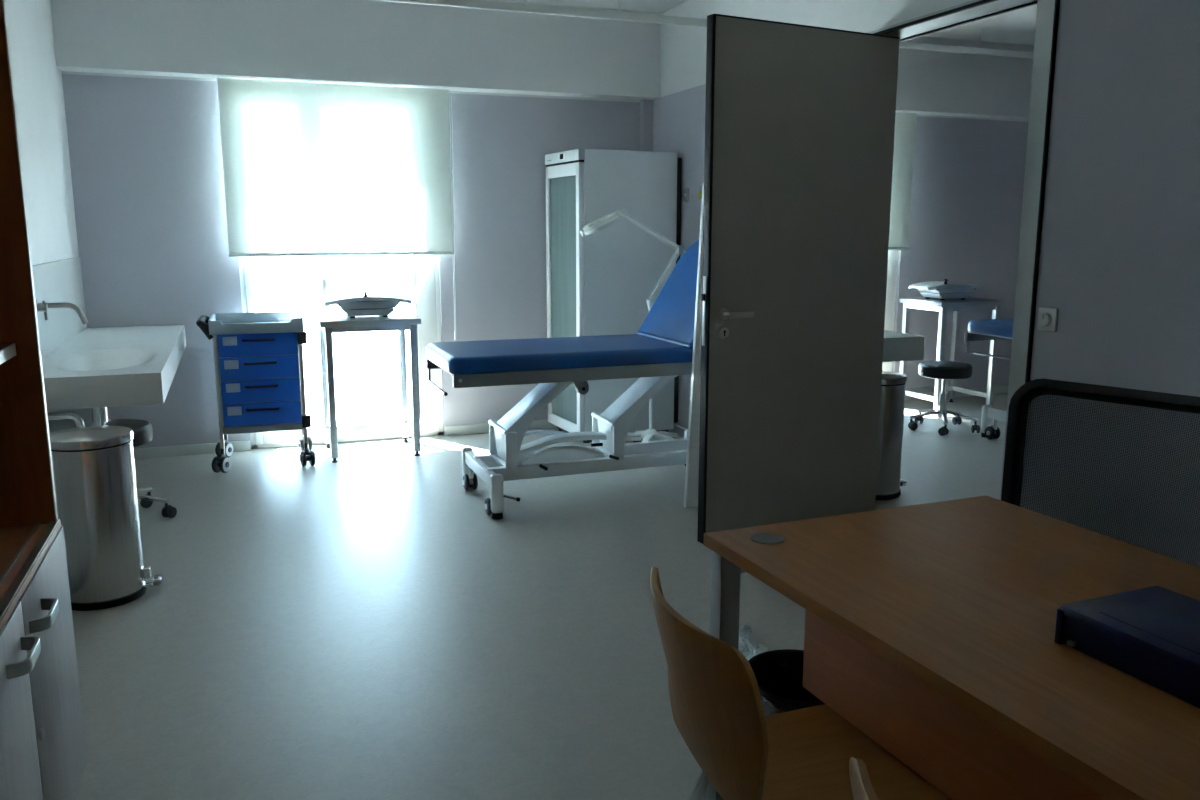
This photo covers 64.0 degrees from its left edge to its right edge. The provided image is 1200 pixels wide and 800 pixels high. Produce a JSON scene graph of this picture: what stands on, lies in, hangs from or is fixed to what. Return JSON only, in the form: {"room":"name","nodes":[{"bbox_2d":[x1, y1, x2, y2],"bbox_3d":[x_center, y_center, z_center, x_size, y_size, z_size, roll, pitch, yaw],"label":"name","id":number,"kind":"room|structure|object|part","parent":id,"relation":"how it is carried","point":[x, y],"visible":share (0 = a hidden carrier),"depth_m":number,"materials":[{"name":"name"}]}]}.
{"room":"examination room","nodes":[
{"label":"examination room","id":0,"kind":"room"},
{"bbox_2d":[5,0,78,264],"bbox_3d":[-1.567,-0.271,1.435,0.200,2.830,9.440,-4,11,-20],"label":"wall","id":1,"kind":"structure","parent":0,"point":[37,79],"depth_m":4.76,"materials":[{"name":"white paint"}]},
{"bbox_2d":[32,257,86,357],"bbox_3d":[-2.681,-0.460,4.697,0.010,0.418,2.138,-4,11,-20],"label":"backsplash","id":2,"kind":"structure","parent":1,"relation":"attached to","point":[61,281],"depth_m":4.87,"materials":[{"name":"white tile"}]},
{"bbox_2d":[36,299,88,323],"bbox_3d":[-2.403,-0.388,4.269,0.206,0.121,0.174,-4,11,-20],"label":"tap","id":3,"kind":"object","parent":1,"relation":"attached to","point":[41,307],"visible":0.66,"depth_m":4.30,"materials":[{"name":"silver metal"}]},
{"bbox_3d":[-2.435,-0.392,4.197,0.035,0.085,0.036,-4,11,-20],"label":"lever","id":4,"kind":"part","parent":3,"relation":"part of","materials":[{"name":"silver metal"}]},
{"bbox_3d":[-2.418,-0.388,4.324,0.196,0.101,0.024,-4,11,-20],"label":"spout","id":5,"kind":"part","parent":3,"relation":"part of","materials":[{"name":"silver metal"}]},
{"bbox_2d":[42,325,185,432],"bbox_3d":[-2.431,-0.084,4.859,0.542,0.378,2.136,-4,11,-20],"label":"washbasin","id":6,"kind":"object","parent":1,"relation":"attached to","point":[95,370],"visible":0.96,"depth_m":4.36,"materials":[{"name":"white ceramic"}]},
{"bbox_2d":[72,393,1007,799],"bbox_3d":[2.081,0.979,3.058,8.000,0.200,9.440,-4,11,-20],"label":"floor","id":7,"kind":"structure","parent":0,"point":[360,626],"depth_m":3.44,"materials":[{"name":"grey laminate"}]},
{"bbox_2d":[0,0,86,799],"bbox_3d":[-1.302,0.072,1.734,0.460,2.050,1.000,-4,11,-20],"label":"tall cabinet","id":8,"kind":"object","parent":7,"relation":"on","point":[43,756],"visible":1,"depth_m":2.16,"materials":[{"name":"brown wood"}]},
{"bbox_3d":[-1.342,-0.028,1.700,0.356,0.028,0.954,-4,11,-20],"label":"shelf","id":9,"kind":"part","parent":8,"relation":"part of","materials":[{"name":"red wood"}]},
{"bbox_3d":[-1.042,0.733,1.679,0.021,0.618,0.498,-4,11,-20],"label":"door","id":10,"kind":"part","parent":8,"relation":"part of","materials":[{"name":"white wood"}]},
{"bbox_3d":[-1.068,0.475,1.781,0.039,0.026,0.138,-4,11,-20],"label":"bow handle","id":11,"kind":"part","parent":8,"relation":"part of","materials":[{"name":"silver metal"}]},
{"bbox_3d":[-1.495,-0.356,2.114,0.407,1.341,0.023,-4,11,-20],"label":"panel","id":12,"kind":"part","parent":8,"relation":"part of","materials":[{"name":"red wood"}]},
{"bbox_3d":[-1.142,0.441,1.975,0.039,0.026,0.138,-4,11,-20],"label":"bow handle","id":13,"kind":"part","parent":8,"relation":"part of","materials":[{"name":"silver metal"}]},
{"bbox_3d":[-1.219,0.651,2.141,0.021,0.618,0.498,-4,11,-20],"label":"door","id":14,"kind":"part","parent":8,"relation":"part of","materials":[{"name":"white wood"}]},
{"bbox_2d":[49,425,162,610],"bbox_3d":[-1.912,0.437,3.662,0.335,0.655,0.308,3,11,18],"label":"pedal bin","id":15,"kind":"object","parent":7,"relation":"on","point":[94,472],"visible":0.84,"depth_m":3.56,"materials":[{"name":"metal"}]},
{"bbox_3d":[-1.925,0.136,3.612,0.306,0.044,0.306,-4,11,-20],"label":"lid","id":16,"kind":"part","parent":15,"relation":"part of","materials":[{"name":"metal"}]},
{"bbox_2d":[105,419,176,517],"bbox_3d":[-2.362,0.349,4.663,0.451,0.477,0.476,6,12,29],"label":"stool","id":17,"kind":"object","parent":7,"relation":"on","point":[142,429],"visible":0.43,"depth_m":4.68,"materials":[{"name":"black leather"}]},
{"bbox_3d":[-2.350,0.164,4.622,0.360,0.097,0.360,-1,10,-6],"label":"seat","id":18,"kind":"part","parent":17,"relation":"part of","materials":[{"name":"black leather"}]},
{"bbox_2d":[196,311,315,472],"bbox_3d":[-2.063,-0.062,5.788,0.611,0.892,0.520,-3,11,-18],"label":"trolley","id":19,"kind":"object","parent":7,"relation":"on","point":[259,362],"visible":1,"depth_m":5.60,"materials":[{"name":"blue plastic"}]},
{"bbox_3d":[-2.308,-0.429,5.639,0.094,0.116,0.400,-3,11,-18],"label":"push handle","id":20,"kind":"part","parent":19,"relation":"part of","materials":[{"name":"black plastic"}]},
{"bbox_3d":[-2.204,-0.029,5.550,0.024,0.710,0.020,-3,11,-18],"label":"post","id":21,"kind":"part","parent":19,"relation":"part of","materials":[{"name":"silver metal"}]},
{"bbox_3d":[-2.334,-0.096,5.928,0.024,0.710,0.020,-3,11,-18],"label":"post","id":22,"kind":"part","parent":19,"relation":"part of","materials":[{"name":"silver metal"}]},
{"bbox_2d":[208,311,303,334],"bbox_3d":[-2.048,-0.464,5.739,0.514,0.084,0.480,-3,11,-18],"label":"tray","id":23,"kind":"object","parent":19,"relation":"on","point":[287,322],"depth_m":5.58,"materials":[{"name":"silver plastic"}]},
{"bbox_3d":[-1.981,-0.321,5.567,0.431,0.132,0.018,-3,11,-18],"label":"drawer","id":24,"kind":"part","parent":19,"relation":"part of","materials":[{"name":"blue plastic"}]},
{"bbox_3d":[-1.970,-0.346,5.541,0.187,0.016,0.032,-3,11,-18],"label":"drawer pull","id":25,"kind":"part","parent":19,"relation":"part of","materials":[{"name":"black plastic"}]},
{"bbox_3d":[-1.981,-0.187,5.591,0.431,0.132,0.018,-3,11,-18],"label":"drawer","id":26,"kind":"part","parent":19,"relation":"part of","materials":[{"name":"blue plastic"}]},
{"bbox_3d":[-1.970,-0.212,5.565,0.187,0.016,0.032,-3,11,-18],"label":"drawer pull","id":27,"kind":"part","parent":19,"relation":"part of","materials":[{"name":"black plastic"}]},
{"bbox_3d":[-1.981,-0.053,5.615,0.431,0.132,0.018,-3,11,-18],"label":"drawer","id":28,"kind":"part","parent":19,"relation":"part of","materials":[{"name":"blue plastic"}]},
{"bbox_3d":[-1.970,-0.078,5.589,0.187,0.016,0.032,-3,11,-18],"label":"drawer pull","id":29,"kind":"part","parent":19,"relation":"part of","materials":[{"name":"black plastic"}]},
{"bbox_3d":[-1.981,0.080,5.639,0.431,0.132,0.018,-3,11,-18],"label":"drawer","id":30,"kind":"part","parent":19,"relation":"part of","materials":[{"name":"blue plastic"}]},
{"bbox_3d":[-1.970,0.056,5.613,0.187,0.016,0.032,-3,11,-18],"label":"drawer pull","id":31,"kind":"part","parent":19,"relation":"part of","materials":[{"name":"black plastic"}]},
{"bbox_3d":[-2.048,0.134,5.850,0.447,0.040,0.430,-3,11,-18],"label":"rail","id":32,"kind":"part","parent":19,"relation":"part of","materials":[{"name":"silver metal"}]},
{"bbox_3d":[-1.762,-0.055,5.697,0.024,0.710,0.020,-3,11,-18],"label":"post","id":33,"kind":"part","parent":19,"relation":"part of","materials":[{"name":"silver metal"}]},
{"bbox_2d":[314,312,420,462],"bbox_3d":[-1.458,-0.096,6.063,0.596,0.862,0.490,-4,11,-20],"label":"steel table","id":34,"kind":"object","parent":7,"relation":"on","point":[328,324],"visible":1,"depth_m":5.92,"materials":[{"name":"silver metal"}]},
{"bbox_3d":[-1.767,-0.112,6.173,0.040,0.796,0.040,-4,11,-20],"label":"leg","id":35,"kind":"part","parent":34,"relation":"part of","materials":[{"name":"silver metal"}]},
{"bbox_3d":[-1.617,-0.042,5.781,0.040,0.796,0.040,-4,11,-20],"label":"leg","id":36,"kind":"part","parent":34,"relation":"part of","materials":[{"name":"silver metal"}]},
{"bbox_2d":[321,291,411,317],"bbox_3d":[-1.458,-0.602,6.000,0.545,0.156,0.300,-4,11,-20],"label":"scale","id":37,"kind":"object","parent":34,"relation":"on","point":[366,304],"visible":1,"depth_m":5.90,"materials":[{"name":"white plastic"}]},
{"bbox_3d":[-1.300,-0.143,6.347,0.040,0.796,0.040,-4,11,-20],"label":"leg","id":38,"kind":"part","parent":34,"relation":"part of","materials":[{"name":"silver metal"}]},
{"bbox_3d":[-1.149,-0.073,5.955,0.040,0.796,0.040,-4,11,-20],"label":"leg","id":39,"kind":"part","parent":34,"relation":"part of","materials":[{"name":"silver metal"}]},
{"bbox_2d":[426,239,698,519],"bbox_3d":[-0.050,-0.182,5.101,1.643,1.370,0.710,-4,11,-20],"label":"examination table","id":40,"kind":"object","parent":7,"relation":"on","point":[661,350],"visible":0.74,"depth_m":4.99,"materials":[{"name":"blue leather"}]},
{"bbox_3d":[-0.843,-0.099,4.954,0.015,0.083,0.423,-4,11,-20],"label":"paper roll rod","id":41,"kind":"part","parent":40,"relation":"part of","materials":[{"name":"silver metal"}]},
{"bbox_3d":[-0.727,0.355,5.279,0.060,0.194,0.052,-4,11,-20],"label":"leg","id":42,"kind":"part","parent":40,"relation":"part of","materials":[{"name":"white metal"}]},
{"bbox_3d":[-0.504,0.458,4.698,0.060,0.194,0.052,-4,11,-20],"label":"leg","id":43,"kind":"part","parent":40,"relation":"part of","materials":[{"name":"white metal"}]},
{"bbox_3d":[-0.340,0.082,5.036,0.399,0.443,0.210,-4,11,-20],"label":"lifting arm","id":44,"kind":"part","parent":40,"relation":"part of"},
{"bbox_3d":[-0.171,-0.185,5.054,1.360,0.063,0.698,-4,11,-20],"label":"seat frame","id":45,"kind":"part","parent":40,"relation":"part of","materials":[{"name":"silver metal"}]},
{"bbox_3d":[0.018,0.315,5.215,1.395,0.070,0.620,-4,11,-20],"label":"chassis rail","id":46,"kind":"part","parent":40,"relation":"part of","materials":[{"name":"white metal"}]},
{"bbox_3d":[0.207,0.045,5.240,0.399,0.443,0.210,-4,11,-20],"label":"lifting arm","id":47,"kind":"part","parent":40,"relation":"part of"},
{"bbox_3d":[0.536,0.271,5.748,0.060,0.194,0.052,-4,11,-20],"label":"leg","id":48,"kind":"part","parent":40,"relation":"part of","materials":[{"name":"white metal"}]},
{"bbox_2d":[545,149,681,442],"bbox_3d":[0.082,-0.704,6.540,0.752,1.893,0.574,-5,11,-24],"label":"cabinet","id":49,"kind":"object","parent":7,"relation":"on","point":[599,283],"visible":0.82,"depth_m":6.25,"materials":[{"name":"white metal"}]},
{"bbox_3d":[-0.248,-1.574,6.208,0.004,0.038,0.130,-5,11,-24],"label":"control panel","id":50,"kind":"part","parent":49,"relation":"part of","materials":[{"name":"black plastic"}]},
{"bbox_3d":[-0.235,-0.662,6.399,0.008,1.620,0.474,-5,11,-24],"label":"door glass","id":51,"kind":"part","parent":49,"relation":"part of","materials":[{"name":"clear glass"}]},
{"bbox_3d":[-0.235,-0.666,6.399,0.036,1.757,0.570,-5,11,-24],"label":"glass door","id":52,"kind":"part","parent":49,"relation":"part of","materials":[{"name":"clear glass"}]},
{"bbox_3d":[0.085,-0.729,6.537,0.665,1.842,0.570,-5,11,-24],"label":"casing","id":53,"kind":"part","parent":49,"relation":"part of","materials":[{"name":"white metal"}]},
{"bbox_2d":[580,209,684,310],"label":"lamp","id":54,"kind":"object","parent":7,"relation":"on","point":[603,222],"depth_m":5.90,"materials":[{"name":"white metal"}]},
{"bbox_2d":[646,299,652,310],"bbox_3d":[0.317,-0.591,6.010,0.057,0.085,0.038,-4,11,-20],"label":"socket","id":55,"kind":"object","parent":54,"relation":"attached to","point":[649,301],"depth_m":5.99,"materials":[{"name":"white plastic"}]},
{"bbox_3d":[0.322,-1.040,5.932,0.402,0.254,0.016,-4,11,-20],"label":"arm","id":56,"kind":"part","parent":54,"relation":"part of","materials":[{"name":"white metal"}]},
{"bbox_3d":[0.402,-0.779,6.009,0.239,0.349,0.016,-4,11,-20],"label":"arm","id":57,"kind":"part","parent":54,"relation":"part of","materials":[{"name":"white metal"}]},
{"bbox_2d":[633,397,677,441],"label":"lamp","id":58,"kind":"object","parent":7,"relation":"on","point":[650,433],"depth_m":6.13,"materials":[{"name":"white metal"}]},
{"bbox_2d":[684,183,703,507],"bbox_3d":[0.677,-0.266,4.856,0.521,1.620,0.028,-4,11,-20],"label":"panel","id":59,"kind":"object","parent":7,"relation":"on","point":[692,461],"visible":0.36,"depth_m":4.82,"materials":[{"name":"white metal"}]},
{"bbox_2d":[738,623,824,716],"bbox_3d":[0.491,0.784,2.437,0.317,0.402,0.325,-7,12,-35],"label":"basket","id":60,"kind":"object","parent":7,"relation":"on","point":[778,673],"visible":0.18,"depth_m":2.52,"materials":[{"name":"black plastic"}]},
{"bbox_2d":[650,566,950,799],"bbox_3d":[0.369,0.712,1.677,0.557,0.811,0.478,-3,10,-15],"label":"chair","id":61,"kind":"object","parent":7,"relation":"on","point":[744,753],"visible":0.77,"depth_m":1.58,"materials":[{"name":"brown wood"}]},
{"bbox_3d":[0.209,0.870,1.813,0.293,0.446,0.034,4,11,22],"label":"leg","id":62,"kind":"part","parent":61,"relation":"part of","materials":[{"name":"silver metal"}]},
{"bbox_2d":[849,757,877,799],"bbox_3d":[0.565,0.822,1.055,0.557,0.811,0.478,-3,10,-15],"label":"chair","id":63,"kind":"object","parent":7,"relation":"on","point":[862,788],"visible":1,"depth_m":1.06,"materials":[{"name":"brown wood"}]},
{"bbox_2d":[875,371,906,499],"bbox_3d":[1.474,0.178,5.116,0.335,0.655,0.308,3,11,18],"label":"pedal bin","id":64,"kind":"object","parent":7,"relation":"on","point":[889,482],"visible":0.46,"depth_m":4.99,"materials":[{"name":"metal"}]},
{"bbox_3d":[1.461,-0.123,5.067,0.306,0.044,0.306,-4,11,-20],"label":"lid","id":65,"kind":"part","parent":64,"relation":"part of","materials":[{"name":"metal"}]},
{"bbox_2d":[908,361,979,435],"bbox_3d":[2.411,-0.028,6.778,0.449,0.477,0.476,-1,10,-4],"label":"stool","id":66,"kind":"object","parent":7,"relation":"on","point":[944,370],"visible":1,"depth_m":6.69,"materials":[{"name":"leather"}]},
{"bbox_3d":[2.426,-0.215,6.745,0.360,0.097,0.360,-9,13,-40],"label":"seat","id":67,"kind":"part","parent":66,"relation":"part of","materials":[{"name":"black leather"}]},
{"bbox_2d":[703,495,1199,799],"bbox_3d":[0.905,0.758,1.603,0.804,0.745,1.602,-4,11,-22],"label":"office desk","id":68,"kind":"object","parent":7,"relation":"on","point":[930,627],"visible":0.94,"depth_m":1.69,"materials":[{"name":"brown wood"}]},
{"bbox_3d":[0.275,0.676,2.160,0.050,0.712,0.050,-4,11,-22],"label":"leg","id":69,"kind":"part","parent":68,"relation":"part of","materials":[{"name":"silver metal"}]},
{"bbox_3d":[0.661,0.575,1.363,0.018,0.226,1.268,-4,11,-22],"label":"modesty panel","id":70,"kind":"part","parent":68,"relation":"part of","materials":[{"name":"brown wood"}]},
{"bbox_2d":[1054,585,1199,707],"bbox_3d":[0.903,0.378,1.439,0.227,0.068,0.334,-4,11,-22],"label":"binder","id":71,"kind":"object","parent":68,"relation":"on","point":[1151,635],"visible":1,"depth_m":1.46,"materials":[{"name":"blue plastic"}]},
{"bbox_2d":[899,297,1004,415],"bbox_3d":[2.728,-0.357,7.531,0.596,0.862,0.490,-4,11,-20],"label":"steel table","id":72,"kind":"object","parent":7,"relation":"on","point":[957,305],"visible":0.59,"depth_m":7.42,"materials":[{"name":"silver metal"}]},
{"bbox_3d":[2.419,-0.374,7.641,0.040,0.796,0.040,-4,11,-20],"label":"leg","id":73,"kind":"part","parent":72,"relation":"part of","materials":[{"name":"silver metal"}]},
{"bbox_3d":[2.570,-0.304,7.248,0.040,0.796,0.040,-4,11,-20],"label":"leg","id":74,"kind":"part","parent":72,"relation":"part of","materials":[{"name":"silver metal"}]},
{"bbox_2d":[909,279,982,299],"bbox_3d":[2.691,-0.863,7.470,0.545,0.156,0.300,-4,11,-20],"label":"scale","id":75,"kind":"object","parent":72,"relation":"on","point":[942,290],"visible":1,"depth_m":7.38,"materials":[{"name":"white plastic"}]},
{"bbox_3d":[2.887,-0.405,7.815,0.040,0.796,0.040,-4,11,-20],"label":"leg","id":76,"kind":"part","parent":72,"relation":"part of","materials":[{"name":"silver metal"}]},
{"bbox_3d":[3.037,-0.335,7.423,0.040,0.796,0.040,-4,11,-20],"label":"leg","id":77,"kind":"part","parent":72,"relation":"part of","materials":[{"name":"silver metal"}]},
{"bbox_2d":[964,318,1013,438],"bbox_3d":[3.312,-0.408,6.367,1.643,1.370,0.710,-4,11,-20],"label":"couch","id":78,"kind":"object","parent":7,"relation":"on","point":[984,329],"visible":0.19,"depth_m":6.38,"materials":[{"name":"blue leather"}]},
{"bbox_3d":[2.635,0.129,6.545,0.060,0.194,0.052,-4,11,-20],"label":"leg","id":79,"kind":"part","parent":78,"relation":"part of","materials":[{"name":"white metal"}]},
{"bbox_3d":[3.191,-0.410,6.320,1.360,0.063,0.698,-4,11,-20],"label":"seat frame","id":80,"kind":"part","parent":78,"relation":"part of","materials":[{"name":"silver metal"}]},
{"bbox_3d":[2.520,-0.324,6.221,0.015,0.083,0.423,-4,11,-20],"label":"paper roll rod","id":81,"kind":"part","parent":78,"relation":"part of","materials":[{"name":"silver metal"}]},
{"bbox_3d":[3.381,0.090,6.482,1.395,0.070,0.620,-4,11,-20],"label":"chassis rail","id":82,"kind":"part","parent":78,"relation":"part of","materials":[{"name":"white metal"}]},
{"bbox_2d":[1001,379,1199,567],"bbox_3d":[1.200,0.485,2.455,0.643,0.984,0.611,-9,13,-40],"label":"office chair","id":83,"kind":"object","parent":7,"relation":"on","point":[1017,410],"visible":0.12,"depth_m":2.62,"materials":[{"name":"black fabric"}]},
{"bbox_3d":[1.383,0.219,2.574,0.144,0.502,0.602,-9,13,-40],"label":"frame","id":84,"kind":"part","parent":83,"relation":"part of","materials":[{"name":"black plastic"}]},
{"bbox_2d":[61,71,1028,449],"bbox_3d":[0.451,-1.269,7.038,7.600,2.830,0.220,-4,11,-20],"label":"wall","id":85,"kind":"structure","parent":0,"point":[145,151],"depth_m":6.42,"materials":[{"name":"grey paint"}]},
{"bbox_2d":[217,77,455,339],"bbox_3d":[-1.608,-1.156,6.050,1.396,1.614,0.043,-4,11,-20],"label":"roller blind","id":86,"kind":"object","parent":85,"relation":"attached to","point":[310,168],"visible":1,"depth_m":6.00,"materials":[{"name":"white fabric"}]},
{"bbox_3d":[-0.961,-1.196,6.275,0.025,1.614,0.014,-4,11,-20],"label":"pull cord","id":87,"kind":"part","parent":86,"relation":"part of","materials":[{"name":"white plastic"}]},
{"bbox_2d":[239,255,443,448],"bbox_3d":[-1.665,-0.838,6.215,1.255,2.270,0.122,-4,11,-20],"label":"window","id":88,"kind":"structure","parent":85,"relation":"in","point":[426,267],"depth_m":6.38,"materials":[{"name":"white glass"}]},
{"bbox_3d":[-2.023,-0.812,6.098,0.440,2.200,0.052,-4,11,-20],"label":"sash","id":89,"kind":"part","parent":88,"relation":"part of","materials":[{"name":"white plastic"}]},
{"bbox_3d":[-1.764,-0.716,6.159,0.028,0.110,0.050,-4,11,-20],"label":"handle","id":90,"kind":"part","parent":88,"relation":"part of","materials":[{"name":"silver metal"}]},
{"bbox_3d":[-1.464,-0.849,6.306,0.755,2.200,0.052,-4,11,-20],"label":"sash","id":91,"kind":"part","parent":88,"relation":"part of","materials":[{"name":"white plastic"}]},
{"bbox_2d":[134,419,555,458],"bbox_3d":[-1.390,0.235,6.473,3.575,0.066,0.012,-4,11,-20],"label":"baseboard","id":92,"kind":"structure","parent":85,"relation":"attached to","point":[209,448],"depth_m":6.07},
{"bbox_2d":[50,0,660,99],"bbox_3d":[-1.327,-2.239,5.971,3.650,0.545,0.170,-4,11,-20],"label":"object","id":93,"kind":"structure","parent":85,"relation":"attached to","point":[358,42],"depth_m":5.84,"materials":[{"name":"white paint"}]},
{"bbox_2d":[640,99,652,150],"bbox_3d":[0.326,-0.966,6.891,0.075,2.285,0.060,-4,11,-20],"label":"trim","id":94,"kind":"structure","parent":85,"relation":"attached to","point":[646,105],"depth_m":6.70,"materials":[{"name":"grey paint"}]},
{"bbox_2d":[882,251,897,371],"bbox_3d":[2.070,-1.085,7.604,0.700,2.270,0.122,-4,11,-20],"label":"window","id":95,"kind":"structure","parent":85,"relation":"in","point":[892,255],"depth_m":7.75,"materials":[{"name":"white glass"}]},
{"bbox_3d":[2.059,-1.090,7.632,0.700,2.270,0.060,-4,11,-20],"label":"frame","id":96,"kind":"part","parent":95,"relation":"part of","materials":[{"name":"white plastic"}]},
{"bbox_2d":[888,112,916,250],"bbox_3d":[2.088,-1.680,7.392,0.780,1.051,0.012,-4,11,-20],"label":"roller blind","id":97,"kind":"object","parent":85,"relation":"attached to","point":[905,123],"visible":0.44,"depth_m":7.49,"materials":[{"name":"white fabric"}]},
{"bbox_2d":[905,386,1007,400],"bbox_3d":[2.284,-0.008,7.840,3.770,0.066,0.012,-4,11,-20],"label":"baseboard","id":98,"kind":"structure","parent":85,"relation":"attached to","point":[999,389],"depth_m":8.15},
{"bbox_2d":[896,36,1033,119],"bbox_3d":[2.312,-2.480,7.324,3.770,0.545,0.170,-4,11,-20],"label":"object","id":99,"kind":"structure","parent":85,"relation":"attached to","point":[929,82],"depth_m":7.43,"materials":[{"name":"white paint"}]},
{"bbox_2d":[505,0,1036,45],"bbox_3d":[2.081,-2.004,2.526,8.000,0.200,9.440,-4,11,-20],"label":"ceiling","id":100,"kind":"structure","parent":0,"point":[1018,26],"depth_m":6.72,"materials":[{"name":"paint"}]},
{"bbox_2d":[375,0,706,26],"bbox_3d":[-0.855,-2.124,4.723,3.650,0.335,0.024,-4,11,-20],"label":"rail","id":101,"kind":"object","parent":100,"relation":"hanging from","point":[476,4],"visible":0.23,"depth_m":4.99,"materials":[{"name":"white metal"}]},
{"bbox_2d":[899,29,1033,57],"bbox_3d":[2.465,-2.594,6.891,3.770,0.170,0.024,-4,11,-20],"label":"rail","id":102,"kind":"object","parent":100,"relation":"hanging from","point":[909,45],"visible":0.23,"depth_m":6.96,"materials":[{"name":"white metal"}]},
{"bbox_2d":[653,0,1199,566],"bbox_3d":[2.028,-0.507,2.762,0.180,2.830,9.020,-4,11,-20],"label":"wall","id":103,"kind":"structure","parent":0,"point":[1119,262],"depth_m":3.28,"materials":[{"name":"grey paint"}]},
{"bbox_2d":[669,424,685,437],"bbox_3d":[1.949,0.864,2.943,0.012,0.066,8.960,-4,11,-20],"label":"baseboard","id":104,"kind":"structure","parent":103,"relation":"attached to","point":[679,430],"depth_m":6.60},
{"bbox_2d":[681,188,688,201],"bbox_3d":[0.555,-1.338,6.273,0.030,0.090,0.070,-4,11,-20],"label":"wall outlet","id":105,"kind":"object","parent":103,"relation":"attached to","point":[685,196],"visible":1,"depth_m":6.25,"materials":[{"name":"grey plastic"}]},
{"bbox_2d":[698,186,701,200],"bbox_3d":[0.640,-1.303,6.051,0.030,0.090,0.070,-4,11,-20],"label":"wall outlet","id":106,"kind":"object","parent":103,"relation":"attached to","point":[700,187],"visible":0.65,"depth_m":6.04,"materials":[{"name":"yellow plastic"}]},
{"bbox_2d":[697,14,899,543],"bbox_3d":[0.917,-0.507,4.351,1.054,2.260,0.104,-5,11,-28],"label":"door","id":107,"kind":"structure","parent":103,"relation":"in","point":[800,119],"depth_m":4.33,"materials":[{"name":"grey laminate"}]},
{"bbox_3d":[0.451,-0.384,4.152,0.003,0.300,0.022,-5,11,-28],"label":"lock plate","id":108,"kind":"part","parent":107,"relation":"part of","materials":[{"name":"silver metal"}]},
{"bbox_3d":[0.539,-0.293,4.184,0.052,0.052,0.014,-5,11,-28],"label":"key plate","id":109,"kind":"part","parent":107,"relation":"part of","materials":[{"name":"metal"}]},
{"bbox_3d":[0.594,-0.372,4.172,0.149,0.052,0.062,-5,11,-28],"label":"handle","id":110,"kind":"part","parent":107,"relation":"part of","materials":[{"name":"silver metal"}]},
{"bbox_2d":[883,330,924,361],"bbox_3d":[1.151,-0.322,6.192,0.542,0.378,2.136,-4,11,-20],"label":"washbasin","id":111,"kind":"object","parent":103,"relation":"attached to","point":[897,346],"visible":0.04,"depth_m":5.24,"materials":[{"name":"white ceramic"}]},
{"bbox_2d":[868,0,1059,505],"bbox_3d":[1.499,-0.485,4.182,0.204,2.289,1.218,-4,11,-20],"label":"trim","id":112,"kind":"structure","parent":103,"relation":"attached to","point":[1047,18],"depth_m":3.60,"materials":[{"name":"metal"}]},
{"bbox_2d":[1037,307,1058,331],"bbox_3d":[1.642,-0.297,3.536,0.030,0.086,0.086,-4,11,-20],"label":"switch","id":113,"kind":"object","parent":103,"relation":"attached to","point":[1047,317],"visible":1,"depth_m":3.52,"materials":[{"name":"white plastic"}]},
{"label":"outside","id":114,"kind":"structure","parent":0,"visible":0},
{"bbox_2d":[254,293,415,426],"bbox_3d":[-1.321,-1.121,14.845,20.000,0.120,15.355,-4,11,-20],"label":"window","id":115,"kind":"structure","parent":114,"point":[366,364],"depth_m":10.14,"materials":[{"name":"glass"}]}
]}

